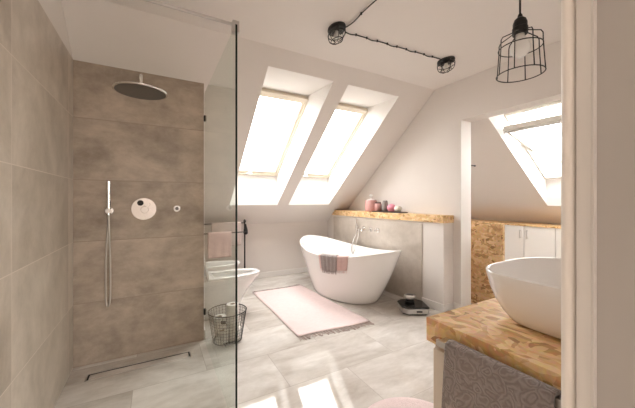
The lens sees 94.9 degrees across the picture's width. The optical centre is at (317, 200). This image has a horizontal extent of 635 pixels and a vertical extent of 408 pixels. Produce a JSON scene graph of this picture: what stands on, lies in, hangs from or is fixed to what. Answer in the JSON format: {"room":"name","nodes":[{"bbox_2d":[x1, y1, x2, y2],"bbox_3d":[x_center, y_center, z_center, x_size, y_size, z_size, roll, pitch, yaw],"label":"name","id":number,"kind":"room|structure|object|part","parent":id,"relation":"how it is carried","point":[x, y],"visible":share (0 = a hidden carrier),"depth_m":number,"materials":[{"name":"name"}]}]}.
{"room":"bathroom","nodes":[
{"label":"bathroom","id":0,"kind":"room"},
{"bbox_2d":[0,0,72,407],"bbox_3d":[-0.884,-0.044,0.372,0.134,2.529,3.908,0,0,-29],"label":"wall","id":1,"kind":"structure","parent":0,"point":[36,59],"depth_m":1.47,"materials":[{"name":"tile"}]},
{"bbox_2d":[73,60,203,367],"bbox_3d":[-1.856,0.100,3.046,1.026,2.239,1.712,0,0,-29],"label":"wall","id":2,"kind":"structure","parent":0,"point":[153,150],"depth_m":2.29,"materials":[{"name":"tile"}]},
{"bbox_2d":[105,181,113,306],"bbox_3d":[-1.563,0.331,2.185,0.057,0.942,0.078,0,0,-29],"label":"shower","id":3,"kind":"object","parent":2,"relation":"attached to","point":[109,210],"visible":1,"depth_m":2.18,"materials":[{"name":"silver metal"}]},
{"bbox_3d":[-1.554,-0.015,2.169,0.025,0.251,0.029,0,0,-29],"label":"handle","id":4,"kind":"part","parent":3,"relation":"part of","materials":[{"name":"silver metal"}]},
{"bbox_2d":[112,74,167,99],"bbox_3d":[-1.247,-0.796,2.069,0.320,0.151,0.588,0,0,-29],"label":"shower head","id":5,"kind":"object","parent":2,"relation":"attached to","point":[139,90],"visible":1,"depth_m":1.93},
{"bbox_3d":[-1.281,-0.802,2.130,0.020,0.100,0.429,0,0,-29],"label":"arm","id":6,"kind":"part","parent":5,"relation":"part of","materials":[{"name":"silver metal"}]},
{"bbox_2d":[131,198,156,219],"bbox_3d":[-1.370,0.070,2.300,0.176,0.176,0.065,0,0,-29],"label":"shower mixer","id":7,"kind":"object","parent":2,"relation":"attached to","point":[142,208],"visible":1,"depth_m":2.31,"materials":[{"name":"silver metal"}]},
{"bbox_3d":[-1.362,0.075,2.297,0.054,0.054,0.053,0,0,-29],"label":"knob","id":8,"kind":"part","parent":7,"relation":"part of","materials":[{"name":"silver metal"}]},
{"bbox_2d":[173,205,179,211],"bbox_3d":[-1.171,0.070,2.430,0.052,0.052,0.030,0,0,-29],"label":"knob","id":9,"kind":"object","parent":2,"relation":"attached to","point":[176,208],"visible":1,"depth_m":2.43,"materials":[{"name":"metal"}]},
{"bbox_2d":[61,0,434,225],"bbox_3d":[-0.604,-0.436,3.582,3.735,1.745,2.149,0,0,-29],"label":"ceiling","id":10,"kind":"structure","parent":0,"point":[101,32],"depth_m":3.05,"materials":[{"name":"white paint"}]},
{"bbox_2d":[238,88,308,175],"bbox_3d":[-0.660,-0.792,3.710,0.687,0.878,1.057,0,0,-29],"label":"window","id":11,"kind":"structure","parent":10,"relation":"attached to","point":[302,100],"depth_m":3.68,"materials":[{"name":"brown wood"}]},
{"bbox_2d":[302,103,367,177],"bbox_3d":[0.107,-0.792,4.135,0.708,0.878,1.057,0,0,-29],"label":"window","id":12,"kind":"structure","parent":10,"relation":"attached to","point":[362,111],"depth_m":4.17,"materials":[{"name":"brown wood"}]},
{"bbox_2d":[54,272,471,407],"bbox_3d":[1.142,1.280,2.519,5.760,0.120,5.700,0,0,-29],"label":"floor","id":13,"kind":"structure","parent":0,"point":[390,357],"depth_m":2.11,"materials":[{"name":"tile"}]},
{"bbox_2d":[85,351,190,381],"bbox_3d":[-1.296,1.221,2.155,0.662,0.006,0.090,0,0,-29],"label":"floor drain","id":14,"kind":"object","parent":13,"relation":"in","point":[93,376],"visible":1,"depth_m":2.13,"materials":[{"name":"metal"}]},
{"bbox_2d":[142,0,238,407],"bbox_3d":[-1.093,0.129,1.831,0.916,2.178,1.151,0,0,-29],"label":"screen","id":15,"kind":"object","parent":13,"relation":"on","point":[234,24],"visible":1,"depth_m":1.54,"materials":[{"name":"clear glass"}]},
{"bbox_2d":[206,260,239,270],"bbox_3d":[-1.288,0.962,3.700,0.600,0.517,0.356,0,0,-29],"label":"bidet","id":16,"kind":"object","parent":13,"relation":"on","point":[224,264],"visible":0.23,"depth_m":3.75,"materials":[{"name":"white ceramic"}]},
{"bbox_2d":[204,219,247,267],"bbox_3d":[-1.305,0.748,4.039,0.672,0.945,0.210,0,0,-29],"label":"towel rack","id":17,"kind":"object","parent":13,"relation":"on","point":[245,231],"visible":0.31,"depth_m":4.18,"materials":[{"name":"black metal"}]},
{"bbox_2d":[208,231,230,258],"bbox_3d":[-1.316,0.598,3.923,0.302,0.343,0.052,0,0,-29],"label":"hanging towel","id":18,"kind":"object","parent":17,"relation":"hanging from","point":[219,243],"visible":1,"depth_m":3.90,"materials":[{"name":"pink fabric"}]},
{"bbox_2d":[211,222,240,245],"bbox_3d":[-1.269,0.474,4.064,0.401,0.333,0.051,0,0,-29],"label":"hanging towel","id":19,"kind":"object","parent":17,"relation":"hanging from","point":[219,226],"visible":0.55,"depth_m":4.07,"materials":[{"name":"fabric"}]},
{"bbox_3d":[-1.046,0.763,4.188,0.021,0.886,0.021,0,0,-29],"label":"post","id":20,"kind":"part","parent":17,"relation":"part of","materials":[{"name":"black metal"}]},
{"bbox_2d":[207,304,246,345],"bbox_3d":[-0.783,1.083,2.538,0.329,0.258,0.329,0,0,-29],"label":"wire basket","id":21,"kind":"object","parent":13,"relation":"on","point":[208,312],"visible":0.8,"depth_m":2.44,"materials":[{"name":"black metal"}]},
{"bbox_2d":[215,328,227,344],"bbox_3d":[-0.815,1.157,2.486,0.104,0.100,0.104,0,0,-29],"label":"toilet paper","id":22,"kind":"object","parent":21,"relation":"in","point":[226,329],"visible":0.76,"depth_m":2.44,"materials":[{"name":"paper"}]},
{"bbox_2d":[213,314,225,329],"bbox_3d":[-0.847,1.056,2.526,0.104,0.100,0.104,0,0,-29],"label":"toilet paper","id":23,"kind":"object","parent":22,"relation":"on","point":[218,315],"visible":0.69,"depth_m":2.48,"materials":[{"name":"paper"}]},
{"bbox_2d":[228,325,240,341],"bbox_3d":[-0.722,1.157,2.537,0.104,0.100,0.104,0,0,-29],"label":"toilet paper","id":24,"kind":"object","parent":21,"relation":"in","point":[238,329],"visible":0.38,"depth_m":2.50,"materials":[{"name":"paper"}]},
{"bbox_2d":[227,315,238,328],"bbox_3d":[-0.736,1.056,2.547,0.104,0.100,0.104,0,0,-29],"label":"toilet paper","id":25,"kind":"object","parent":24,"relation":"on","point":[229,320],"visible":0.48,"depth_m":2.50,"materials":[{"name":"paper"}]},
{"bbox_2d":[226,302,238,317],"bbox_3d":[-0.743,0.956,2.547,0.104,0.100,0.104,0,0,-29],"label":"toilet paper","id":26,"kind":"object","parent":25,"relation":"on","point":[230,307],"visible":0.82,"depth_m":2.50,"materials":[{"name":"paper"}]},
{"bbox_2d":[204,255,259,320],"bbox_3d":[-0.964,0.750,3.165,0.680,0.940,0.368,0,0,-29],"label":"toilet","id":27,"kind":"object","parent":13,"relation":"on","point":[219,285],"visible":0.74,"depth_m":3.02,"materials":[{"name":"white ceramic"}]},
{"bbox_3d":[-1.211,0.535,3.028,0.115,0.512,0.360,0,0,-29],"label":"lid","id":28,"kind":"part","parent":27,"relation":"part of","materials":[{"name":"white plastic"}]},
{"bbox_3d":[-0.919,0.801,3.189,0.579,0.020,0.368,0,0,-29],"label":"seat","id":29,"kind":"part","parent":27,"relation":"part of","materials":[{"name":"white plastic"}]},
{"bbox_2d":[253,284,373,340],"bbox_3d":[-0.173,1.213,3.363,0.799,0.013,1.619,0,0,-29],"label":"bath rug","id":30,"kind":"object","parent":13,"relation":"on","point":[305,312],"visible":1,"depth_m":3.14,"materials":[{"name":"pink fabric"}]},
{"bbox_2d":[300,235,401,304],"bbox_3d":[0.355,0.884,3.852,0.892,0.671,1.742,0,0,-29],"label":"bathtub","id":31,"kind":"object","parent":13,"relation":"on","point":[369,271],"visible":0.92,"depth_m":3.39,"materials":[{"name":"white ceramic"}]},
{"bbox_2d":[318,254,348,272],"bbox_3d":[0.189,0.743,3.412,0.088,0.246,0.475,0,0,-44],"label":"bath towel","id":32,"kind":"object","parent":31,"relation":"on","point":[342,261],"visible":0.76,"depth_m":3.30,"materials":[{"name":"pink fabric"}]},
{"bbox_2d":[320,253,338,274],"bbox_3d":[0.150,0.754,3.444,0.093,0.250,0.279,0,0,-42],"label":"bath towel","id":33,"kind":"object","parent":32,"relation":"on","point":[328,261],"visible":0.95,"depth_m":3.42,"materials":[{"name":"fabric"}]},
{"bbox_2d":[368,397,432,407],"bbox_3d":[0.510,1.210,1.483,0.610,0.020,0.610,0,0,-29],"label":"mat","id":34,"kind":"object","parent":13,"relation":"on","point":[394,402],"visible":0.93,"depth_m":1.72,"materials":[{"name":"pink fabric"}]},
{"bbox_2d":[397,299,429,314],"bbox_3d":[1.046,1.177,3.208,0.286,0.087,0.287,0,0,0],"label":"bathroom scale","id":35,"kind":"object","parent":13,"relation":"on","point":[418,307],"visible":0.97,"depth_m":3.10,"materials":[{"name":"black metal"}]},
{"bbox_2d":[404,293,415,302],"bbox_3d":[1.026,1.091,3.244,0.132,0.082,0.132,0,0,-29],"label":"glass bowl","id":36,"kind":"object","parent":35,"relation":"on","point":[409,298],"visible":1,"depth_m":3.21,"materials":[{"name":"black glass"}]},
{"bbox_3d":[1.046,1.141,3.209,0.286,0.017,0.286,0,0,0],"label":"plate","id":37,"kind":"part","parent":35,"relation":"part of","materials":[{"name":"black glass"}]},
{"bbox_2d":[433,345,444,407],"bbox_3d":[0.716,0.829,0.854,0.580,0.782,0.443,0,0,-29],"label":"vanity cabinet","id":38,"kind":"object","parent":13,"relation":"on","point":[438,352],"visible":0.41,"depth_m":0.89,"materials":[{"name":"white wood"}]},
{"bbox_2d":[426,298,560,389],"bbox_3d":[0.717,0.402,0.858,0.604,0.072,0.463,0,0,-29],"label":"countertop","id":39,"kind":"structure","parent":38,"relation":"on","point":[484,327],"depth_m":0.78,"materials":[{"name":"brown wood"}]},
{"bbox_2d":[436,337,560,407],"bbox_3d":[0.433,0.407,0.707,0.039,0.018,0.317,0,0,-29],"label":"towel rail","id":40,"kind":"object","parent":39,"relation":"attached to","point":[439,342],"visible":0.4,"depth_m":0.81,"materials":[{"name":"metal"}]},
{"bbox_2d":[441,339,560,407],"bbox_3d":[0.418,0.482,0.692,0.054,0.195,0.256,0,0,-29],"label":"hand towel","id":41,"kind":"object","parent":40,"relation":"hanging from","point":[472,378],"visible":1,"depth_m":0.70,"materials":[{"name":"fabric"}]},
{"bbox_2d":[486,257,560,338],"bbox_3d":[0.769,0.289,0.866,0.472,0.151,0.396,0,0,-29],"label":"washbasin","id":42,"kind":"object","parent":39,"relation":"in","point":[528,290],"visible":0.48,"depth_m":0.82,"materials":[{"name":"white ceramic"}]},
{"bbox_2d":[505,225,523,260],"bbox_3d":[2.969,0.793,4.380,0.421,0.854,0.413,0,0,-29],"label":"base cabinet","id":43,"kind":"object","parent":13,"relation":"on","point":[514,235],"visible":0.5,"depth_m":4.22,"materials":[{"name":"wood"}]},
{"bbox_2d":[524,226,555,257],"bbox_3d":[3.159,0.793,4.037,0.421,0.854,0.368,0,0,-29],"label":"base cabinet","id":44,"kind":"object","parent":13,"relation":"on","point":[538,241],"visible":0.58,"depth_m":3.94,"materials":[{"name":"wood"}]},
{"bbox_2d":[471,219,560,228],"bbox_3d":[3.170,0.352,4.038,0.400,0.025,3.190,0,0,-29],"label":"ledge","id":45,"kind":"object","parent":44,"relation":"on","point":[558,226],"visible":0.44,"depth_m":4.24,"materials":[{"name":"brown wood"}]},
{"bbox_2d":[556,228,560,257],"bbox_3d":[3.337,0.793,3.715,0.421,0.854,0.363,0,0,-29],"label":"base cabinet","id":46,"kind":"object","parent":13,"relation":"on","point":[558,231],"visible":0.16,"depth_m":3.76,"materials":[{"name":"wood"}]},
{"bbox_2d":[204,221,327,272],"bbox_3d":[-0.657,0.795,4.735,2.709,0.849,0.080,0,0,-29],"label":"wall","id":47,"kind":"structure","parent":0,"point":[270,247],"depth_m":4.66,"materials":[{"name":"white paint"}]},
{"bbox_2d":[255,267,307,278],"bbox_3d":[-0.785,1.177,4.610,2.363,0.085,0.014,0,0,-29],"label":"baseboard","id":48,"kind":"structure","parent":47,"relation":"attached to","point":[304,269],"depth_m":4.71,"materials":[{"name":"paint"}]},
{"bbox_2d":[104,0,560,89],"bbox_3d":[0.777,-1.349,1.089,3.735,0.080,3.551,0,0,-29],"label":"ceiling","id":49,"kind":"structure","parent":0,"point":[471,31],"depth_m":2.21,"materials":[{"name":"white paint"}]},
{"bbox_2d":[328,21,345,44],"bbox_3d":[0.146,-1.252,2.213,0.124,0.115,0.172,0,0,-29],"label":"ceiling lamp","id":50,"kind":"object","parent":49,"relation":"attached to","point":[336,29],"visible":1,"depth_m":2.19,"materials":[{"name":"black metal"}]},
{"bbox_2d":[346,0,376,27],"bbox_3d":[0.879,-1.300,1.008,0.021,0.017,2.711,0,0,-29],"label":"cable","id":51,"kind":"object","parent":49,"relation":"attached to","point":[375,0],"visible":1,"depth_m":2.03,"materials":[{"name":"black metal"}]},
{"bbox_2d":[346,32,440,59],"bbox_3d":[0.673,-1.300,2.468,1.024,0.017,0.024,0,0,-25],"label":"cable","id":52,"kind":"object","parent":49,"relation":"attached to","point":[396,46],"visible":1,"depth_m":2.45,"materials":[{"name":"black metal"}]},
{"bbox_2d":[437,56,454,73],"bbox_3d":[1.201,-1.252,2.723,0.124,0.115,0.172,0,0,-29],"label":"ceiling lamp","id":53,"kind":"object","parent":49,"relation":"attached to","point":[445,61],"visible":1,"depth_m":2.70,"materials":[{"name":"black metal"}]},
{"bbox_2d":[496,0,546,82],"bbox_3d":[0.685,-0.867,0.986,0.141,0.885,0.141,0,0,-29],"label":"pendant lamp","id":54,"kind":"object","parent":49,"relation":"hanging from","point":[520,47],"visible":1,"depth_m":0.97,"materials":[{"name":"black metal"}]},
{"bbox_2d":[512,13,527,37],"bbox_3d":[0.685,-0.594,0.986,0.046,0.068,0.046,0,0,-29],"label":"socket","id":55,"kind":"object","parent":54,"relation":"attached to","point":[520,24],"depth_m":0.97,"materials":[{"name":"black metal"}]},
{"bbox_3d":[0.685,-0.522,0.986,0.060,0.079,0.060,0,0,-29],"label":"bulb","id":56,"kind":"part","parent":54,"relation":"part of","materials":[{"name":"white glass"}]},
{"bbox_2d":[328,215,452,303],"bbox_3d":[0.846,0.736,4.202,0.247,0.969,2.308,0,0,-29],"label":"wall","id":57,"kind":"structure","parent":0,"point":[437,238],"depth_m":3.25,"materials":[{"name":"white paint"}]},
{"bbox_2d":[334,216,421,299],"bbox_3d":[0.751,0.748,4.195,0.011,0.945,1.828,0,0,-31],"label":"wall panel","id":58,"kind":"object","parent":57,"relation":"attached to","point":[406,277],"visible":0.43,"depth_m":3.75,"materials":[{"name":"concrete"}]},
{"bbox_2d":[351,218,379,253],"bbox_3d":[0.654,0.530,4.173,0.193,0.511,0.491,0,0,-29],"label":"mixer","id":59,"kind":"object","parent":58,"relation":"attached to","point":[363,228],"visible":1,"depth_m":4.26,"materials":[{"name":"silver metal"}]},
{"bbox_2d":[332,210,453,222],"bbox_3d":[0.880,0.209,4.127,0.261,0.083,2.167,0,0,-29],"label":"wall shelf","id":60,"kind":"object","parent":57,"relation":"on","point":[435,218],"visible":0.98,"depth_m":3.67,"materials":[{"name":"brown wood"}]},
{"bbox_2d":[365,194,376,211],"bbox_3d":[0.796,0.038,4.340,0.176,0.260,0.176,0,0,-29],"label":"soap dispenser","id":61,"kind":"object","parent":60,"relation":"on","point":[369,203],"visible":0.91,"depth_m":4.27,"materials":[{"name":"pink glass"}]},
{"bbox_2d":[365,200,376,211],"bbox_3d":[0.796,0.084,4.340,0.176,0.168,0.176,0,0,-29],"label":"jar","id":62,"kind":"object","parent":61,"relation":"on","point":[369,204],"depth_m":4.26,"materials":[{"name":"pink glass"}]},
{"bbox_2d":[372,211,407,212],"bbox_3d":[0.981,0.162,3.996,0.130,0.012,0.560,0,0,-29],"label":"tray","id":63,"kind":"object","parent":60,"relation":"on","point":[372,211],"visible":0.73,"depth_m":3.91,"materials":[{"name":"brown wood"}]},
{"bbox_2d":[375,202,381,210],"bbox_3d":[0.874,0.093,4.200,0.100,0.125,0.100,0,0,-29],"label":"jar","id":64,"kind":"object","parent":63,"relation":"on","point":[378,206],"visible":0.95,"depth_m":4.16,"materials":[{"name":"pink glass"}]},
{"bbox_2d":[382,201,387,210],"bbox_3d":[0.942,0.081,4.066,0.088,0.150,0.088,0,0,-29],"label":"vase","id":65,"kind":"object","parent":63,"relation":"on","point":[384,203],"visible":0.77,"depth_m":4.03,"materials":[{"name":"ceramic"}]},
{"bbox_2d":[387,204,394,211],"bbox_3d":[1.005,0.103,3.953,0.124,0.105,0.124,0,0,-29],"label":"ornament","id":66,"kind":"object","parent":63,"relation":"on","point":[390,207],"visible":0.91,"depth_m":3.91,"materials":[{"name":"pink ceramic"}]},
{"bbox_2d":[394,206,401,211],"bbox_3d":[1.063,0.114,3.848,0.100,0.084,0.100,0,0,-29],"label":"sponge","id":67,"kind":"object","parent":63,"relation":"on","point":[396,208],"visible":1,"depth_m":3.81,"materials":[{"name":"white"}]},
{"bbox_2d":[422,297,444,311],"bbox_3d":[1.299,1.177,3.286,0.014,0.085,0.294,0,0,-31],"label":"baseboard","id":68,"kind":"structure","parent":57,"relation":"attached to","point":[432,304],"depth_m":3.26,"materials":[{"name":"paint"}]},
{"bbox_2d":[444,302,453,311],"bbox_3d":[1.447,1.177,3.208,0.159,0.085,0.014,0,0,-29],"label":"baseboard","id":69,"kind":"structure","parent":57,"relation":"attached to","point":[449,306],"depth_m":3.20,"materials":[{"name":"paint"}]},
{"bbox_2d":[347,40,560,308],"bbox_3d":[1.495,-0.044,3.451,0.189,2.529,4.251,0,0,-29],"label":"wall","id":70,"kind":"structure","parent":0,"point":[421,174],"depth_m":3.28,"materials":[{"name":"white paint"}]},
{"bbox_2d":[461,120,470,306],"bbox_3d":[1.635,0.174,3.212,0.175,2.092,0.006,0,0,-29],"label":"trim","id":71,"kind":"structure","parent":70,"relation":"attached to","point":[465,125],"depth_m":3.20,"materials":[{"name":"paint"}]},
{"bbox_2d":[471,222,504,303],"bbox_3d":[1.882,0.740,3.372,0.038,0.960,0.525,0,0,-29],"label":"wall","id":72,"kind":"structure","parent":0,"point":[487,239],"depth_m":3.32,"materials":[{"name":"brown wood"}]},
{"bbox_2d":[471,114,560,224],"bbox_3d":[2.659,-0.332,3.542,1.955,1.447,3.620,0,0,-29],"label":"ceiling","id":73,"kind":"structure","parent":0,"point":[507,185],"depth_m":3.88,"materials":[{"name":"white paint"}]},
{"bbox_2d":[503,100,560,178],"bbox_3d":[2.780,-0.658,3.326,1.125,0.758,0.721,0,0,-29],"label":"window","id":74,"kind":"structure","parent":73,"relation":"attached to","point":[510,129],"depth_m":3.32,"materials":[{"name":"white wood"}]},
{"bbox_3d":[2.783,-0.662,3.327,1.120,0.375,0.673,0,0,-29],"label":"sash","id":75,"kind":"part","parent":74,"relation":"part of","materials":[{"name":"white wood"}]},
{"bbox_3d":[2.299,-0.780,3.059,0.025,0.041,0.653,0,0,-29],"label":"handle","id":76,"kind":"part","parent":74,"relation":"part of","materials":[{"name":"wood"}]},
{"bbox_3d":[2.386,-0.085,1.419,4.650,2.609,0.169,0,0,-29],"label":"wall","id":77,"kind":"structure","parent":0,"visible":0},
{"bbox_2d":[561,0,634,407],"bbox_3d":[0.345,-0.005,0.288,0.018,2.450,0.169,0,0,-29],"label":"trim","id":78,"kind":"structure","parent":77,"relation":"attached to","point":[598,36],"depth_m":0.33,"materials":[{"name":"paint"}]}
]}

